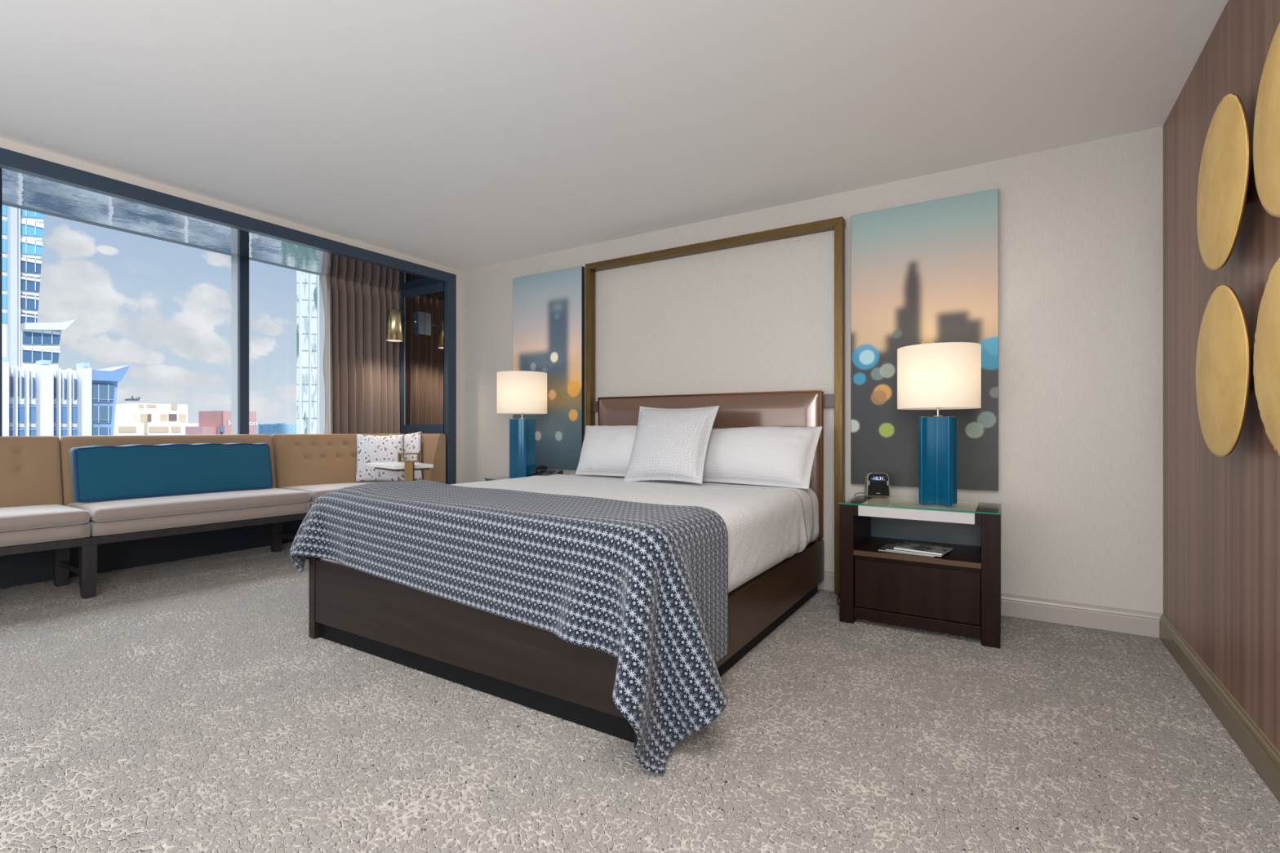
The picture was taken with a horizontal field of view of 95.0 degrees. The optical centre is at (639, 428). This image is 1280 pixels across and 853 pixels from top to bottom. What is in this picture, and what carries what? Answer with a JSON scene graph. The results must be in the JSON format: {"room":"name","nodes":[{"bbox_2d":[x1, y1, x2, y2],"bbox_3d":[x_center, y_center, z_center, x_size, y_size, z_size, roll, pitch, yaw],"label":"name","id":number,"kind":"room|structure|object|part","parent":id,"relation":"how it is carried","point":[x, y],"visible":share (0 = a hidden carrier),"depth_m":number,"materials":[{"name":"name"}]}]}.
{"room":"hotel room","nodes":[
{"label":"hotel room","id":0,"kind":"room"},
{"bbox_2d":[0,512,306,588],"bbox_3d":[-4.284,0.705,3.807,0.100,0.790,6.320,0,0,32],"label":"wall","id":1,"kind":"structure","parent":0,"point":[28,568],"depth_m":4.51,"materials":[{"name":"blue paint"}]},
{"bbox_2d":[0,200,329,435],"bbox_3d":[-4.242,-0.635,3.780,0.160,1.830,6.320,0,0,32],"label":"window","id":2,"kind":"structure","parent":1,"relation":"attached to","point":[239,264],"depth_m":5.02,"materials":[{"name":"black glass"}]},
{"bbox_2d":[2,201,319,275],"bbox_3d":[-4.144,-1.530,3.767,0.780,0.160,6.400,0,0,32],"label":"window trim","id":3,"kind":"structure","parent":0,"point":[5,203],"depth_m":4.65,"materials":[{"name":"blue paint"}]},
{"bbox_2d":[320,273,399,434],"bbox_3d":[-2.713,-0.598,5.632,0.104,1.855,1.480,0,0,32],"label":"curtain","id":4,"kind":"object","parent":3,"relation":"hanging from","point":[362,368],"visible":0.55,"depth_m":5.65,"materials":[{"name":"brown fabric"}]},
{"bbox_2d":[0,167,441,291],"bbox_3d":[-3.679,-1.415,3.252,0.654,0.070,6.020,0,0,32],"label":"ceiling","id":5,"kind":"structure","parent":0,"point":[15,188],"depth_m":4.06,"materials":[{"name":"grey glass"}]},
{"bbox_2d":[0,137,461,484],"bbox_3d":[-3.614,-0.234,2.720,0.100,2.567,7.187,0,0,32],"label":"wall","id":6,"kind":"structure","parent":0,"point":[5,144],"depth_m":4.17,"materials":[{"name":"beige paint"}]},
{"bbox_2d":[0,147,456,284],"bbox_3d":[-3.374,-1.423,3.062,0.064,0.087,6.020,0,0,32],"label":"trim","id":7,"kind":"structure","parent":6,"relation":"attached to","point":[11,160],"depth_m":3.79,"materials":[{"name":"blue paint"}]},
{"bbox_2d":[443,281,456,484],"bbox_3d":[-1.806,-0.165,5.574,0.064,2.430,0.098,0,0,32],"label":"trim","id":8,"kind":"structure","parent":6,"relation":"attached to","point":[450,288],"depth_m":5.54,"materials":[{"name":"blue paint"}]},
{"bbox_2d":[400,282,444,434],"bbox_3d":[-2.107,-0.165,5.750,0.655,2.430,0.078,0,0,32],"label":"wall","id":9,"kind":"structure","parent":0,"point":[404,428],"depth_m":5.83,"materials":[{"name":"blue paint"}]},
{"bbox_2d":[404,291,443,424],"bbox_3d":[-2.096,-0.670,5.711,0.595,1.264,0.012,0,0,32],"label":"mirror","id":10,"kind":"object","parent":9,"relation":"attached to","point":[424,353],"visible":1,"depth_m":5.70,"materials":[{"name":"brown mirror"}]},
{"bbox_2d":[386,309,424,342],"bbox_3d":[-2.237,-0.973,5.575,0.149,0.310,0.368,0,0,32],"label":"wall lamp","id":11,"kind":"object","parent":10,"relation":"attached to","point":[394,329],"visible":1,"depth_m":5.45,"materials":[{"name":"gold metal"}]},
{"bbox_2d":[386,339,401,342],"bbox_3d":[-2.295,-0.823,5.482,0.138,0.003,0.138,0,0,32],"label":"diffuser","id":12,"kind":"object","parent":11,"relation":"attached to","point":[391,340],"depth_m":5.50,"materials":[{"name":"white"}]},
{"bbox_3d":[-2.295,-0.959,5.482,0.149,0.282,0.149,0,0,32],"label":"lamp shade","id":13,"kind":"part","parent":11,"relation":"part of","materials":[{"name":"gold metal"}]},
{"bbox_3d":[-2.143,-1.019,5.690,0.082,0.218,0.073,0,0,32],"label":"plate","id":14,"kind":"part","parent":11,"relation":"part of","materials":[{"name":"blue paint"}]},
{"bbox_2d":[0,0,1228,271],"bbox_3d":[-1.425,-1.567,1.295,5.323,0.100,7.287,0,0,32],"label":"ceiling","id":15,"kind":"structure","parent":0,"point":[459,135],"depth_m":2.70,"materials":[{"name":"white paint"}]},
{"bbox_2d":[0,542,1279,852],"bbox_3d":[-1.955,1.050,1.714,6.667,0.001,7.437,0,0,32],"label":"floor","id":16,"kind":"structure","parent":0,"point":[190,705],"depth_m":1.94,"materials":[{"name":"carpet"}]},
{"bbox_2d":[0,433,445,599],"bbox_3d":[-3.382,0.550,4.174,0.820,1.000,4.016,0,0,38],"label":"sofa","id":17,"kind":"object","parent":16,"relation":"on","point":[37,505],"visible":0.59,"depth_m":3.97,"materials":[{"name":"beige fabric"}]},
{"bbox_2d":[0,435,62,507],"bbox_3d":[-4.347,0.320,3.345,0.153,0.540,1.517,0,0,35],"label":"cushion","id":18,"kind":"object","parent":17,"relation":"on","point":[31,467],"depth_m":3.83,"materials":[{"name":"beige fabric"}]},
{"bbox_2d":[0,504,90,532],"bbox_3d":[-4.072,0.538,3.173,0.591,0.099,1.532,0,0,35],"label":"seat cushion","id":19,"kind":"object","parent":17,"relation":"on","point":[13,517],"depth_m":3.51,"materials":[{"name":"beige fabric"}]},
{"bbox_3d":[-4.091,0.635,3.186,0.584,0.086,1.532,0,0,35],"label":"seat","id":20,"kind":"part","parent":17,"relation":"part of","materials":[{"name":"beige fabric"}]},
{"bbox_3d":[-4.086,0.702,3.182,0.577,0.046,1.547,0,0,35],"label":"frame rail","id":21,"kind":"part","parent":17,"relation":"part of","materials":[{"name":"brown wood"}]},
{"bbox_3d":[-3.872,0.887,3.923,0.060,0.325,0.070,0,0,32],"label":"leg","id":22,"kind":"part","parent":17,"relation":"part of","materials":[{"name":"brown wood"}]},
{"bbox_3d":[-3.433,0.887,3.649,0.060,0.325,0.070,0,0,32],"label":"leg","id":23,"kind":"part","parent":17,"relation":"part of","materials":[{"name":"brown wood"}]},
{"bbox_2d":[59,434,275,506],"bbox_3d":[-3.525,0.320,4.494,0.147,0.540,1.315,0,0,36],"label":"cushion","id":24,"kind":"object","parent":17,"relation":"on","point":[66,442],"depth_m":4.28,"materials":[{"name":"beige fabric"}]},
{"bbox_2d":[69,443,273,502],"bbox_3d":[-3.409,0.300,4.359,0.194,0.375,1.186,0,0,36],"label":"bolster cushion","id":25,"kind":"object","parent":17,"relation":"on","point":[135,471],"visible":1,"depth_m":4.22,"materials":[{"name":"teal fabric"}]},
{"bbox_2d":[66,488,311,522],"bbox_3d":[-3.249,0.538,4.321,0.591,0.099,1.334,0,0,36],"label":"seat cushion","id":26,"kind":"object","parent":17,"relation":"on","point":[161,508],"depth_m":4.08,"materials":[{"name":"beige fabric"}]},
{"bbox_3d":[-3.269,0.635,4.334,0.584,0.086,1.334,0,0,36],"label":"seat","id":27,"kind":"part","parent":17,"relation":"part of","materials":[{"name":"beige fabric"}]},
{"bbox_3d":[-3.264,0.702,4.330,0.577,0.046,1.349,0,0,36],"label":"frame rail","id":28,"kind":"part","parent":17,"relation":"part of","materials":[{"name":"beige fabric"}]},
{"bbox_3d":[-3.105,0.887,5.006,0.062,0.325,0.070,0,0,32],"label":"leg","id":29,"kind":"part","parent":17,"relation":"part of","materials":[{"name":"brown wood"}]},
{"bbox_3d":[-2.542,0.635,5.205,1.067,0.086,0.566,0,0,-45],"label":"seat","id":30,"kind":"part","parent":17,"relation":"part of","materials":[{"name":"beige fabric"}]},
{"bbox_2d":[280,481,385,501],"bbox_3d":[-2.523,0.538,5.194,0.574,0.099,1.057,0,0,45],"label":"seat cushion","id":31,"kind":"object","parent":17,"relation":"on","point":[316,489],"depth_m":5.01,"materials":[{"name":"beige fabric"}]},
{"bbox_2d":[271,433,403,488],"bbox_3d":[-2.708,0.320,5.373,1.133,0.540,0.144,0,0,-39],"label":"cushion","id":32,"kind":"object","parent":17,"relation":"on","point":[299,460],"depth_m":5.20,"materials":[{"name":"beige fabric"}]},
{"bbox_2d":[355,433,404,481],"bbox_3d":[-2.347,0.269,5.318,0.470,0.443,0.199,0,0,-9],"label":"throw cushion","id":33,"kind":"object","parent":17,"relation":"on","point":[370,448],"visible":0.88,"depth_m":5.27,"materials":[{"name":"fabric"}]},
{"bbox_2d":[388,431,422,479],"bbox_3d":[-2.194,0.256,5.494,0.416,0.456,0.147,0,0,12],"label":"throw cushion","id":34,"kind":"object","parent":17,"relation":"on","point":[412,442],"visible":0.41,"depth_m":5.47,"materials":[{"name":"fabric"}]},
{"bbox_3d":[-2.094,0.364,5.569,0.540,0.628,0.175,0,0,32],"label":"arm","id":35,"kind":"part","parent":17,"relation":"part of","materials":[{"name":"beige fabric"}]},
{"bbox_2d":[365,453,433,481],"bbox_3d":[-1.960,0.622,4.813,0.450,0.857,0.864,0,0,-31],"label":"table","id":36,"kind":"object","parent":16,"relation":"on","point":[409,467],"visible":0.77,"depth_m":4.64,"materials":[{"name":"white"}]},
{"bbox_3d":[-1.971,0.330,4.859,0.280,0.016,0.440,0,0,-44],"label":"support plate","id":37,"kind":"part","parent":36,"relation":"part of","materials":[{"name":"brown metal"}]},
{"bbox_3d":[-1.820,0.229,4.624,0.163,0.072,0.040,0,0,-3],"label":"loop handle","id":38,"kind":"part","parent":36,"relation":"part of","materials":[{"name":"brown wood"}]},
{"bbox_3d":[-1.817,0.651,4.624,0.064,0.773,0.040,0,0,-3],"label":"post","id":39,"kind":"part","parent":36,"relation":"part of","materials":[{"name":"brown wood"}]},
{"bbox_2d":[484,475,509,480],"bbox_3d":[-0.898,0.717,4.793,0.612,0.626,0.541,0,0,32],"label":"nightstand","id":40,"kind":"object","parent":16,"relation":"on","point":[503,477],"visible":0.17,"depth_m":4.78,"materials":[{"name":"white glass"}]},
{"bbox_2d":[497,370,546,478],"bbox_3d":[-0.957,-0.022,4.765,0.400,0.852,0.400,0,0,32],"label":"table lamp","id":41,"kind":"object","parent":40,"relation":"on","point":[518,392],"visible":0.91,"depth_m":4.67,"materials":[{"name":"blue paint"}]},
{"bbox_3d":[-0.957,-0.285,4.765,0.400,0.327,0.400,0,0,32],"label":"lamp shade","id":42,"kind":"part","parent":41,"relation":"part of","materials":[{"name":"white fabric"}]},
{"bbox_2d":[528,465,563,476],"bbox_3d":[-0.765,0.350,4.696,0.245,0.107,0.207,0,0,18],"label":"telephone","id":43,"kind":"object","parent":40,"relation":"on","point":[535,473],"visible":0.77,"depth_m":4.67,"materials":[{"name":"grey plastic"}]},
{"bbox_3d":[-0.710,0.355,4.672,0.100,0.033,0.134,0,0,18],"label":"keypad plate","id":44,"kind":"part","parent":43,"relation":"part of","materials":[{"name":"grey"}]},
{"bbox_2d":[308,539,823,748],"bbox_3d":[-0.247,0.840,3.343,1.990,0.420,2.170,0,0,32],"label":"platform bed","id":45,"kind":"object","parent":16,"relation":"on","point":[529,666],"visible":0.4,"depth_m":2.48,"materials":[{"name":"brown wood"}]},
{"bbox_3d":[-1.628,0.840,2.962,0.050,0.420,0.060,0,0,32],"label":"corner post","id":46,"kind":"part","parent":45,"relation":"part of","materials":[{"name":"brown wood"}]},
{"bbox_3d":[-0.811,0.810,2.439,1.890,0.310,0.031,0,0,32],"label":"foot panel","id":47,"kind":"part","parent":45,"relation":"part of","materials":[{"name":"brown wood"}]},
{"bbox_2d":[289,480,728,773],"bbox_3d":[-0.673,0.665,2.573,2.375,0.746,0.765,0,0,35],"label":"knitted throw","id":48,"kind":"object","parent":45,"relation":"on","point":[643,585],"visible":1,"depth_m":2.12,"materials":[{"name":"blue fabric"}]},
{"bbox_3d":[0.017,0.877,1.935,0.050,0.345,0.060,0,0,32],"label":"corner post","id":49,"kind":"part","parent":45,"relation":"part of","materials":[{"name":"brown wood"}]},
{"bbox_3d":[0.600,0.838,2.849,0.030,0.255,2.110,0,0,32],"label":"rail","id":50,"kind":"part","parent":45,"relation":"part of","materials":[{"name":"brown wood"}]},
{"bbox_3d":[-0.232,0.550,3.348,1.940,0.330,2.075,0,0,32],"label":"mattress","id":51,"kind":"object","parent":45,"relation":"on","visible":0},
{"bbox_2d":[320,475,807,592],"bbox_3d":[-0.333,0.519,3.148,2.054,0.361,1.720,0,0,32],"label":"sheet","id":52,"kind":"object","parent":51,"relation":"on","point":[766,527],"visible":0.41,"depth_m":2.98,"materials":[{"name":"white fabric"}]},
{"bbox_2d":[623,405,719,484],"bbox_3d":[0.180,0.100,3.742,0.630,0.506,0.319,0,0,32],"label":"accent pillow","id":53,"kind":"object","parent":52,"relation":"on","point":[669,444],"visible":1,"depth_m":3.65,"materials":[{"name":"white fabric"}]},
{"bbox_2d":[549,474,813,545],"bbox_3d":[-0.272,0.522,3.253,2.030,0.353,1.938,0,0,32],"label":"sheet","id":54,"kind":"object","parent":51,"relation":"on","point":[806,500],"visible":0.05,"depth_m":3.42,"materials":[{"name":"white fabric"}]},
{"bbox_2d":[575,425,637,476],"bbox_3d":[-0.108,0.161,4.187,0.861,0.366,0.336,0,0,32],"label":"pillow","id":55,"kind":"object","parent":54,"relation":"on","point":[606,451],"visible":0.54,"depth_m":4.13,"materials":[{"name":"white fabric"}]},
{"bbox_2d":[568,474,818,542],"bbox_3d":[-0.230,0.527,3.332,2.010,0.348,2.102,0,0,32],"label":"sheet","id":56,"kind":"object","parent":51,"relation":"on","point":[813,495],"visible":0.02,"depth_m":3.52,"materials":[{"name":"white fabric"}]},
{"bbox_2d":[702,426,822,489],"bbox_3d":[0.658,0.171,3.703,0.915,0.367,0.321,0,0,32],"label":"pillow","id":57,"kind":"object","parent":56,"relation":"on","point":[766,455],"visible":0.8,"depth_m":3.53,"materials":[{"name":"white fabric"}]},
{"bbox_2d":[838,495,1002,648],"bbox_3d":[1.533,0.727,3.203,0.754,0.646,0.508,0,0,32],"label":"nightstand","id":58,"kind":"object","parent":16,"relation":"on","point":[957,592],"visible":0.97,"depth_m":3.04,"materials":[{"name":"brown wood"}]},
{"bbox_3d":[1.247,0.732,3.383,0.073,0.637,0.500,0,0,32],"label":"panel","id":59,"kind":"part","parent":58,"relation":"part of","materials":[{"name":"brown wood"}]},
{"bbox_2d":[854,472,889,497],"bbox_3d":[1.389,0.507,3.528,0.223,0.486,0.148,0,0,32],"label":"alarm clock","id":60,"kind":"object","parent":58,"relation":"on","point":[877,484],"visible":0.98,"depth_m":3.46,"materials":[{"name":"grey plastic"}]},
{"bbox_2d":[878,543,934,556],"bbox_3d":[1.446,0.652,3.147,0.272,0.004,0.202,0,0,36],"label":"magazine","id":61,"kind":"object","parent":58,"relation":"on","point":[882,548],"visible":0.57,"depth_m":3.12,"materials":[{"name":"white paper"}]},
{"bbox_2d":[885,542,945,556],"bbox_3d":[1.483,0.646,3.130,0.272,0.005,0.212,0,0,39],"label":"magazine","id":62,"kind":"object","parent":61,"relation":"on","point":[891,548],"visible":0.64,"depth_m":3.08,"materials":[{"name":"white paper"}]},
{"bbox_2d":[893,542,952,555],"bbox_3d":[1.506,0.638,3.121,0.237,0.010,0.202,0,0,42],"label":"magazine","id":63,"kind":"object","parent":62,"relation":"on","point":[907,546],"visible":1,"depth_m":3.10,"materials":[{"name":"white paper"}]},
{"bbox_2d":[853,536,981,563],"bbox_3d":[1.528,0.667,3.202,0.593,0.025,0.470,0,0,32],"label":"shelf","id":64,"kind":"object","parent":58,"relation":"attached to","point":[962,552],"depth_m":3.14,"materials":[{"name":"brown wood"}]},
{"bbox_3d":[1.410,0.832,3.014,0.584,0.253,0.022,0,0,32],"label":"drawer","id":65,"kind":"part","parent":58,"relation":"part of","materials":[{"name":"brown wood"}]},
{"bbox_3d":[1.530,0.440,3.207,0.593,0.054,0.499,0,0,32],"label":"panel","id":66,"kind":"part","parent":58,"relation":"part of","materials":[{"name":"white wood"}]},
{"bbox_3d":[1.657,0.749,3.409,0.593,0.563,0.014,0,0,32],"label":"panel","id":67,"kind":"part","parent":58,"relation":"part of","materials":[{"name":"grey"}]},
{"bbox_2d":[897,342,981,506],"bbox_3d":[1.598,-0.015,3.146,0.400,0.837,0.400,0,0,32],"label":"table lamp","id":68,"kind":"object","parent":58,"relation":"on","point":[945,375],"visible":1,"depth_m":3.04,"materials":[{"name":"blue paint"}]},
{"bbox_3d":[1.598,-0.112,3.146,0.044,0.100,0.044,0,0,32],"label":"stem","id":69,"kind":"part","parent":68,"relation":"part of","materials":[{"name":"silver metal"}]},
{"bbox_3d":[1.598,-0.270,3.146,0.400,0.327,0.400,0,0,32],"label":"lamp shade","id":70,"kind":"part","parent":68,"relation":"part of","materials":[{"name":"white fabric"}]},
{"bbox_3d":[1.816,0.732,3.028,0.079,0.637,0.500,0,0,32],"label":"panel","id":71,"kind":"part","parent":58,"relation":"part of","materials":[{"name":"brown wood"}]},
{"bbox_2d":[461,126,1163,613],"bbox_3d":[0.521,-0.234,4.316,5.223,2.567,0.100,0,0,32],"label":"wall","id":72,"kind":"structure","parent":0,"point":[1080,491],"depth_m":3.27,"materials":[{"name":"paint"}]},
{"bbox_2d":[512,266,584,469],"bbox_3d":[-0.797,-0.497,5.055,0.774,1.680,0.041,0,0,32],"label":"print","id":73,"kind":"object","parent":72,"relation":"attached to","point":[548,308],"visible":0.85,"depth_m":4.99,"materials":[{"name":"multicoloured paper"}]},
{"bbox_2d":[593,390,834,539],"bbox_3d":[0.418,0.232,4.233,1.918,0.957,0.100,0,0,32],"label":"headboard","id":74,"kind":"object","parent":72,"relation":"attached to","point":[800,408],"visible":0.25,"depth_m":3.97,"materials":[{"name":"brown leather"}]},
{"bbox_2d":[585,216,845,595],"bbox_3d":[0.436,-0.141,4.258,2.024,2.383,0.086,0,0,32],"label":"wall frame","id":75,"kind":"object","parent":72,"relation":"attached to","point":[837,224],"visible":0.81,"depth_m":3.86,"materials":[{"name":"brown wood"}]},
{"bbox_2d":[850,188,998,490],"bbox_3d":[1.678,-0.497,3.509,0.794,1.692,0.041,0,0,32],"label":"print","id":76,"kind":"object","parent":72,"relation":"attached to","point":[926,272],"visible":0.85,"depth_m":3.50,"materials":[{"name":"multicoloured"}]},
{"bbox_2d":[817,570,1161,638],"bbox_3d":[0.447,0.990,4.293,5.123,0.120,0.017,0,0,32],"label":"baseboard","id":77,"kind":"structure","parent":72,"relation":"attached to","point":[1081,615],"depth_m":3.12,"materials":[{"name":"grey paint"}]},
{"bbox_2d":[1163,0,1279,751],"bbox_3d":[0.764,-0.234,-0.131,0.100,2.567,7.187,0,0,32],"label":"wall","id":78,"kind":"structure","parent":0,"point":[1221,515],"depth_m":2.15,"materials":[{"name":"brown wood"}]},
{"bbox_2d":[1159,613,1279,803],"bbox_3d":[0.741,0.990,-0.057,0.017,0.120,7.087,0,0,32],"label":"baseboard","id":79,"kind":"structure","parent":78,"relation":"attached to","point":[1260,752],"depth_m":2.04,"materials":[{"name":"brown wood"}]},
{"bbox_2d":[1195,284,1250,457],"bbox_3d":[1.974,-0.192,1.974,0.076,0.576,0.566,0,0,32],"label":"disc","id":80,"kind":"object","parent":78,"relation":"attached to","point":[1223,357],"visible":1,"depth_m":1.91,"materials":[{"name":"gold metal"}]},
{"bbox_2d":[1196,93,1250,270],"bbox_3d":[1.970,-0.818,1.968,0.076,0.556,0.551,0,0,32],"label":"disc","id":81,"kind":"object","parent":78,"relation":"attached to","point":[1224,173],"visible":1,"depth_m":1.91,"materials":[{"name":"gold metal"}]},
{"bbox_2d":[1253,22,1279,217],"bbox_3d":[1.655,-0.810,1.463,0.076,0.541,0.550,0,0,32],"label":"disc","id":82,"kind":"object","parent":78,"relation":"attached to","point":[1266,134],"visible":1,"depth_m":1.57,"materials":[{"name":"gold metal"}]},
{"bbox_2d":[1253,257,1279,456],"bbox_3d":[1.655,-0.187,1.462,0.076,0.547,0.550,0,0,32],"label":"disc","id":83,"kind":"object","parent":78,"relation":"attached to","point":[1266,356],"visible":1,"depth_m":1.57,"materials":[{"name":"gold metal"}]},
{"label":"outside","id":84,"kind":"structure","parent":0,"visible":0},
{"bbox_2d":[296,270,319,434],"bbox_3d":[-56.625,-26.450,107.348,30.229,115.000,25.047,0,0,32],"label":"glass tower","id":85,"kind":"structure","parent":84,"point":[307,283],"depth_m":90.26,"materials":[{"name":"white glass"}]},
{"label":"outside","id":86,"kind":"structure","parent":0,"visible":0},
{"bbox_2d":[113,395,198,435],"bbox_3d":[-116.010,3.702,137.639,27.400,21.723,18.624,0,0,32],"label":"building","id":87,"kind":"structure","parent":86,"point":[131,419],"depth_m":129.63,"materials":[{"name":"white"}]},
{"bbox_2d":[124,395,140,400],"bbox_3d":[-112.196,-6.638,129.963,4.000,1.042,1.800,0,0,32],"label":"roof equipment","id":88,"kind":"object","parent":87,"relation":"on","point":[137,398],"depth_m":129.10,"materials":[{"name":"blue metal"}]},
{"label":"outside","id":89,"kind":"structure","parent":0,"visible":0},
{"bbox_2d":[2,356,130,437],"bbox_3d":[-38.950,13.590,36.839,14.900,34.920,6.479,0,0,32],"label":"office building","id":90,"kind":"structure","parent":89,"point":[42,400],"depth_m":33.39,"materials":[{"name":"white concrete"}]},
{"bbox_3d":[-34.361,-3.339,36.731,6.800,1.062,1.801,0,0,32],"label":"flared cornice","id":91,"kind":"part","parent":90,"relation":"part of","materials":[{"name":"blue"}]},
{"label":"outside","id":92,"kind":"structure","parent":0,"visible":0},
{"bbox_2d":[2,204,75,368],"bbox_3d":[-62.349,-13.883,56.859,20.000,36.103,6.354,0,0,32],"label":"tower block","id":93,"kind":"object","parent":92,"point":[26,341],"visible":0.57,"depth_m":52.41,"materials":[{"name":"white"}]},
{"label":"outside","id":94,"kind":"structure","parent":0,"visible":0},
{"bbox_2d":[256,423,296,435],"bbox_3d":[-131.529,9.798,204.736,20.000,23.119,12.291,0,0,32],"label":"blue office","id":95,"kind":"structure","parent":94,"point":[266,428],"depth_m":199.17,"materials":[{"name":"blue glass"}]},
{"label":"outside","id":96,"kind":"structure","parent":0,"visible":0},
{"bbox_2d":[185,410,257,435],"bbox_3d":[-77.835,4.177,109.187,8.300,14.744,8.371,0,0,32],"label":"brick building","id":97,"kind":"structure","parent":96,"point":[212,422],"depth_m":106.56,"materials":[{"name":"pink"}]}
]}

